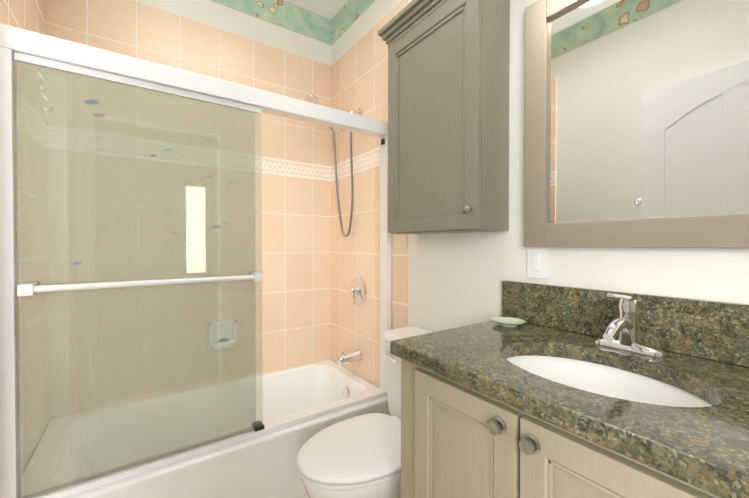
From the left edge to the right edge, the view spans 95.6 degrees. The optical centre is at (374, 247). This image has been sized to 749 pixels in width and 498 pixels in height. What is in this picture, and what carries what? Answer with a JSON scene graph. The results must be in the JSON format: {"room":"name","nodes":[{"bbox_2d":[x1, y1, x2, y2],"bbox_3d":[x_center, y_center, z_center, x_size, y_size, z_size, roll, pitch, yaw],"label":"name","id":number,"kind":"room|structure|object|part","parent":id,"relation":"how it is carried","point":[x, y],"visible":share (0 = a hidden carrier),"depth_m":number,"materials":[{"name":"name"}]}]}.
{"room":"bathroom","nodes":[
{"label":"bathroom","id":0,"kind":"room"},
{"bbox_2d":[136,0,331,65],"bbox_3d":[-0.973,-0.233,2.101,1.735,2.850,0.100,0,1,-35],"label":"wall","id":1,"kind":"structure","parent":0,"point":[216,15],"depth_m":2.14,"materials":[{"name":"white paint"}]},
{"bbox_2d":[44,0,331,421],"bbox_3d":[-0.942,-0.214,2.056,1.535,2.213,0.008,0,1,-35],"label":"wall tile","id":2,"kind":"structure","parent":1,"relation":"attached to","point":[295,288],"depth_m":2.01,"materials":[{"name":"tile"}]},
{"bbox_2d":[208,319,236,350],"bbox_3d":[-0.907,0.526,2.046,0.162,0.168,0.060,0,1,-35],"label":"soap holder","id":3,"kind":"object","parent":2,"relation":"attached to","point":[219,329],"depth_m":2.05,"materials":[{"name":"white ceramic"}]},
{"bbox_2d":[212,339,235,347],"bbox_3d":[-0.906,0.580,2.045,0.134,0.038,0.056,0,1,-35],"label":"tray","id":4,"kind":"object","parent":3,"relation":"on","point":[216,343],"depth_m":2.03,"materials":[{"name":"white ceramic"}]},
{"bbox_2d":[210,0,330,44],"bbox_3d":[-0.944,-1.565,2.044,1.535,0.185,0.002,0,1,-35],"label":"wallpaper border","id":5,"kind":"object","parent":1,"relation":"attached to","point":[295,18],"depth_m":2.29,"materials":[{"name":"green paper"}]},
{"bbox_2d":[285,0,347,19],"bbox_3d":[-0.255,-1.697,1.049,1.735,0.100,2.620,0,1,-35],"label":"ceiling","id":6,"kind":"structure","parent":0,"point":[329,9],"depth_m":2.33,"materials":[{"name":"white paint"}]},
{"bbox_2d":[332,0,748,331],"bbox_3d":[0.445,-0.227,1.490,0.100,2.850,2.520,0,1,-35],"label":"wall","id":7,"kind":"structure","parent":0,"point":[455,280],"depth_m":1.28,"materials":[{"name":"white paint"}]},
{"bbox_2d":[331,0,374,45],"bbox_3d":[0.375,-1.559,1.487,0.002,0.185,2.418,0,1,-35],"label":"wallpaper border","id":8,"kind":"object","parent":7,"relation":"attached to","point":[347,15],"depth_m":2.29,"materials":[{"name":"green paper"}]},
{"bbox_2d":[331,0,407,387],"bbox_3d":[-0.070,-0.065,2.140,0.008,2.513,0.852,0,1,-35],"label":"wall tile","id":9,"kind":"structure","parent":7,"relation":"attached to","point":[359,73],"depth_m":2.14,"materials":[{"name":"tile"}]},
{"bbox_2d":[306,94,361,236],"bbox_3d":[-0.273,-0.535,2.193,0.256,0.933,0.319,0,1,-35],"label":"shower","id":10,"kind":"object","parent":9,"relation":"attached to","point":[311,98],"visible":0.85,"depth_m":2.20,"materials":[{"name":"silver metal"}]},
{"bbox_2d":[338,349,361,365],"bbox_3d":[-0.159,0.688,2.139,0.152,0.083,0.072,0,1,-35],"label":"tub spout","id":11,"kind":"object","parent":9,"relation":"attached to","point":[350,357],"visible":1,"depth_m":2.12,"materials":[{"name":"silver metal"}]},
{"bbox_2d":[349,277,365,304],"bbox_3d":[-0.126,0.275,2.160,0.062,0.176,0.176,0,1,-35],"label":"shower valve","id":12,"kind":"object","parent":9,"relation":"attached to","point":[357,290],"visible":1,"depth_m":2.14,"materials":[{"name":"silver metal"}]},
{"bbox_2d":[380,135,391,394],"bbox_3d":[0.063,0.100,1.910,0.032,1.439,0.070,0,1,-35],"label":"door jamb","id":13,"kind":"object","parent":7,"relation":"attached to","point":[385,273],"visible":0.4,"depth_m":1.89,"materials":[{"name":"white metal"}]},
{"bbox_2d":[378,0,509,233],"bbox_3d":[0.274,-0.553,1.452,0.216,0.973,0.600,0,1,-35],"label":"upper cabinet","id":14,"kind":"object","parent":7,"relation":"attached to","point":[448,116],"visible":1,"depth_m":1.32,"materials":[{"name":"paint"}]},
{"bbox_3d":[0.274,-0.996,1.447,0.216,0.086,0.600,0,1,-35],"label":"crown","id":15,"kind":"part","parent":14,"relation":"part of","materials":[{"name":"paint"}]},
{"bbox_3d":[0.336,-0.139,1.214,0.025,0.026,0.026,0,1,-35],"label":"knob","id":16,"kind":"part","parent":14,"relation":"part of","materials":[{"name":"grey metal"}]},
{"bbox_2d":[527,247,546,278],"bbox_3d":[0.574,0.050,1.205,0.012,0.116,0.072,0,1,-35],"label":"electrical outlet","id":17,"kind":"object","parent":7,"relation":"attached to","point":[536,262],"visible":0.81,"depth_m":1.20,"materials":[{"name":"white plastic"}]},
{"bbox_2d":[502,280,748,366],"bbox_3d":[0.772,0.201,0.913,0.020,0.142,0.968,0,1,-35],"label":"backsplash","id":18,"kind":"structure","parent":7,"relation":"attached to","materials":[{"name":"stone"}]},
{"bbox_2d":[524,0,748,247],"bbox_3d":[0.772,-0.425,0.896,0.032,0.850,0.795,0,1,-35],"label":"mirror","id":19,"kind":"object","parent":7,"relation":"attached to","point":[636,123],"visible":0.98,"depth_m":0.95,"materials":[{"name":"clear glass"}]},
{"bbox_3d":[-0.255,1.253,1.081,1.735,0.100,2.620,0,1,-35],"label":"floor","id":20,"kind":"structure","parent":0,"visible":0},
{"bbox_2d":[22,360,390,497],"bbox_3d":[-0.725,1.009,1.756,1.513,0.374,0.749,0,1,-35],"label":"bathtub","id":21,"kind":"object","parent":20,"relation":"on","point":[263,466],"visible":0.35,"depth_m":1.57,"materials":[{"name":"white ceramic"}]},
{"bbox_2d":[21,388,385,497],"bbox_3d":[-0.543,0.812,1.498,1.441,0.023,0.060,0,1,-35],"label":"door track","id":22,"kind":"object","parent":21,"relation":"on","point":[295,418],"visible":0.75,"depth_m":1.37,"materials":[{"name":"white metal"}]},
{"bbox_2d":[252,420,263,431],"bbox_3d":[-0.519,0.792,1.514,0.040,0.016,0.060,0,1,-35],"label":"guide","id":23,"kind":"object","parent":22,"relation":"on","point":[260,426],"visible":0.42,"depth_m":1.50,"materials":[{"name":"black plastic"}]},
{"bbox_2d":[297,326,432,497],"bbox_3d":[0.033,0.800,1.373,0.710,0.800,0.436,0,1,-35],"label":"toilet","id":24,"kind":"object","parent":20,"relation":"on","point":[359,456],"visible":0.44,"depth_m":1.24,"materials":[{"name":"white ceramic"}]},
{"bbox_3d":[-0.058,0.784,1.310,0.480,0.019,0.380,0,1,-35],"label":"seat","id":25,"kind":"part","parent":24,"relation":"part of","materials":[{"name":"white plastic"}]},
{"bbox_3d":[0.075,0.500,1.532,0.024,0.024,0.090,0,1,-35],"label":"lever","id":26,"kind":"part","parent":24,"relation":"part of","materials":[{"name":"silver metal"}]},
{"bbox_3d":[0.237,0.618,1.513,0.203,0.360,0.416,0,1,-35],"label":"tank","id":27,"kind":"part","parent":24,"relation":"part of","materials":[{"name":"white ceramic"}]},
{"bbox_3d":[0.235,0.418,1.509,0.219,0.040,0.436,0,1,-35],"label":"lid","id":28,"kind":"part","parent":24,"relation":"part of","materials":[{"name":"white ceramic"}]},
{"bbox_2d":[390,280,748,497],"bbox_3d":[0.546,0.662,0.761,0.572,1.089,0.968,0,1,-35],"label":"bathroom vanity","id":29,"kind":"object","parent":20,"relation":"on","point":[535,390],"visible":1,"depth_m":0.79,"materials":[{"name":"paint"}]},
{"bbox_3d":[0.204,0.705,0.815,0.020,0.742,0.306,0,1,-35],"label":"door","id":30,"kind":"part","parent":29,"relation":"part of","materials":[{"name":"paint"}]},
{"bbox_3d":[0.251,0.372,0.704,0.025,0.029,0.029,0,1,-35],"label":"knob","id":31,"kind":"part","parent":29,"relation":"part of","materials":[{"name":"grey metal"}]},
{"bbox_3d":[0.292,0.376,0.645,0.025,0.029,0.029,0,1,-35],"label":"knob","id":32,"kind":"part","parent":29,"relation":"part of","materials":[{"name":"grey metal"}]},
{"bbox_2d":[507,355,711,406],"bbox_3d":[0.504,0.389,0.789,0.380,0.145,0.490,0,1,-35],"label":"sink","id":33,"kind":"object","parent":29,"relation":"in","point":[593,375],"depth_m":0.89,"materials":[{"name":"white ceramic"}]},
{"bbox_3d":[0.425,0.708,0.496,0.020,0.742,0.454,0,1,-35],"label":"door","id":34,"kind":"part","parent":29,"relation":"part of","materials":[{"name":"paint"}]},
{"bbox_2d":[594,293,665,357],"bbox_3d":[0.639,0.194,0.884,0.158,0.156,0.160,0,1,-35],"label":"faucet","id":35,"kind":"object","parent":29,"relation":"on","point":[627,344],"depth_m":0.89,"materials":[{"name":"silver metal"}]},
{"bbox_3d":[-0.899,-0.216,0.558,0.100,2.850,2.520,0,1,-35],"label":"wall","id":36,"kind":"structure","parent":0,"visible":0},
{"bbox_2d":[0,47,22,497],"bbox_3d":[-1.151,0.108,1.068,0.040,1.439,0.070,0,1,-35],"label":"door jamb","id":37,"kind":"object","parent":36,"relation":"attached to","point":[10,457],"visible":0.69,"depth_m":1.04,"materials":[{"name":"white metal"}]},
{"bbox_2d":[0,0,48,475],"bbox_3d":[-1.325,-0.056,1.270,0.008,2.513,0.852,0,1,-35],"label":"wall tile","id":38,"kind":"structure","parent":36,"relation":"attached to","point":[26,15],"depth_m":1.39,"materials":[{"name":"tile"}]},
{"bbox_2d":[25,65,48,95],"bbox_3d":[-1.343,-0.675,1.359,0.069,0.091,0.032,0,1,-35],"label":"robe hook","id":39,"kind":"object","parent":38,"relation":"attached to","point":[42,81],"depth_m":1.36,"materials":[{"name":"silver metal"}]},
{"bbox_2d":[31,95,52,112],"bbox_3d":[-1.383,-0.613,1.417,0.069,0.091,0.032,0,1,-35],"label":"robe hook","id":40,"kind":"object","parent":38,"relation":"attached to","point":[45,103],"depth_m":1.42,"materials":[{"name":"silver metal"}]},
{"bbox_2d":[0,23,387,137],"bbox_3d":[-0.546,-0.651,1.480,1.513,0.072,0.070,0,1,-35],"label":"header","id":41,"kind":"object","parent":36,"relation":"attached to","point":[23,41],"visible":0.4,"depth_m":1.30,"materials":[{"name":"white metal"}]},
{"bbox_2d":[14,60,262,497],"bbox_3d":[-0.819,0.091,1.297,0.762,1.420,0.034,0,1,-35],"label":"shower door","id":42,"kind":"structure","parent":41,"relation":"hanging from","point":[140,349],"depth_m":1.24,"materials":[{"name":"clear glass"}]},
{"bbox_2d":[17,283,37,295],"bbox_3d":[-1.082,0.129,1.060,0.036,0.036,0.056,0,1,-35],"label":"bracket","id":43,"kind":"object","parent":42,"relation":"attached to","point":[25,289],"visible":0.94,"depth_m":1.04,"materials":[{"name":"white plastic"}]},
{"bbox_2d":[34,275,253,292],"bbox_3d":[-0.789,0.127,1.249,0.697,0.022,0.022,0,1,-35],"label":"door towel bar","id":44,"kind":"object","parent":43,"relation":"attached to","point":[73,287],"visible":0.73,"depth_m":1.20,"materials":[{"name":"white metal"}]},
{"bbox_2d":[14,52,261,113],"bbox_3d":[-0.811,-0.601,1.278,0.762,0.023,0.010,0,1,-35],"label":"hanger","id":45,"kind":"object","parent":42,"relation":"attached to","point":[43,62],"visible":1,"depth_m":1.22,"materials":[{"name":"white metal"}]},
{"bbox_2d":[251,272,262,281],"bbox_3d":[-0.505,0.125,1.460,0.036,0.036,0.056,0,1,-35],"label":"bracket","id":46,"kind":"object","parent":42,"relation":"attached to","point":[258,276],"visible":0.92,"depth_m":1.44,"materials":[{"name":"white plastic"}]}
]}

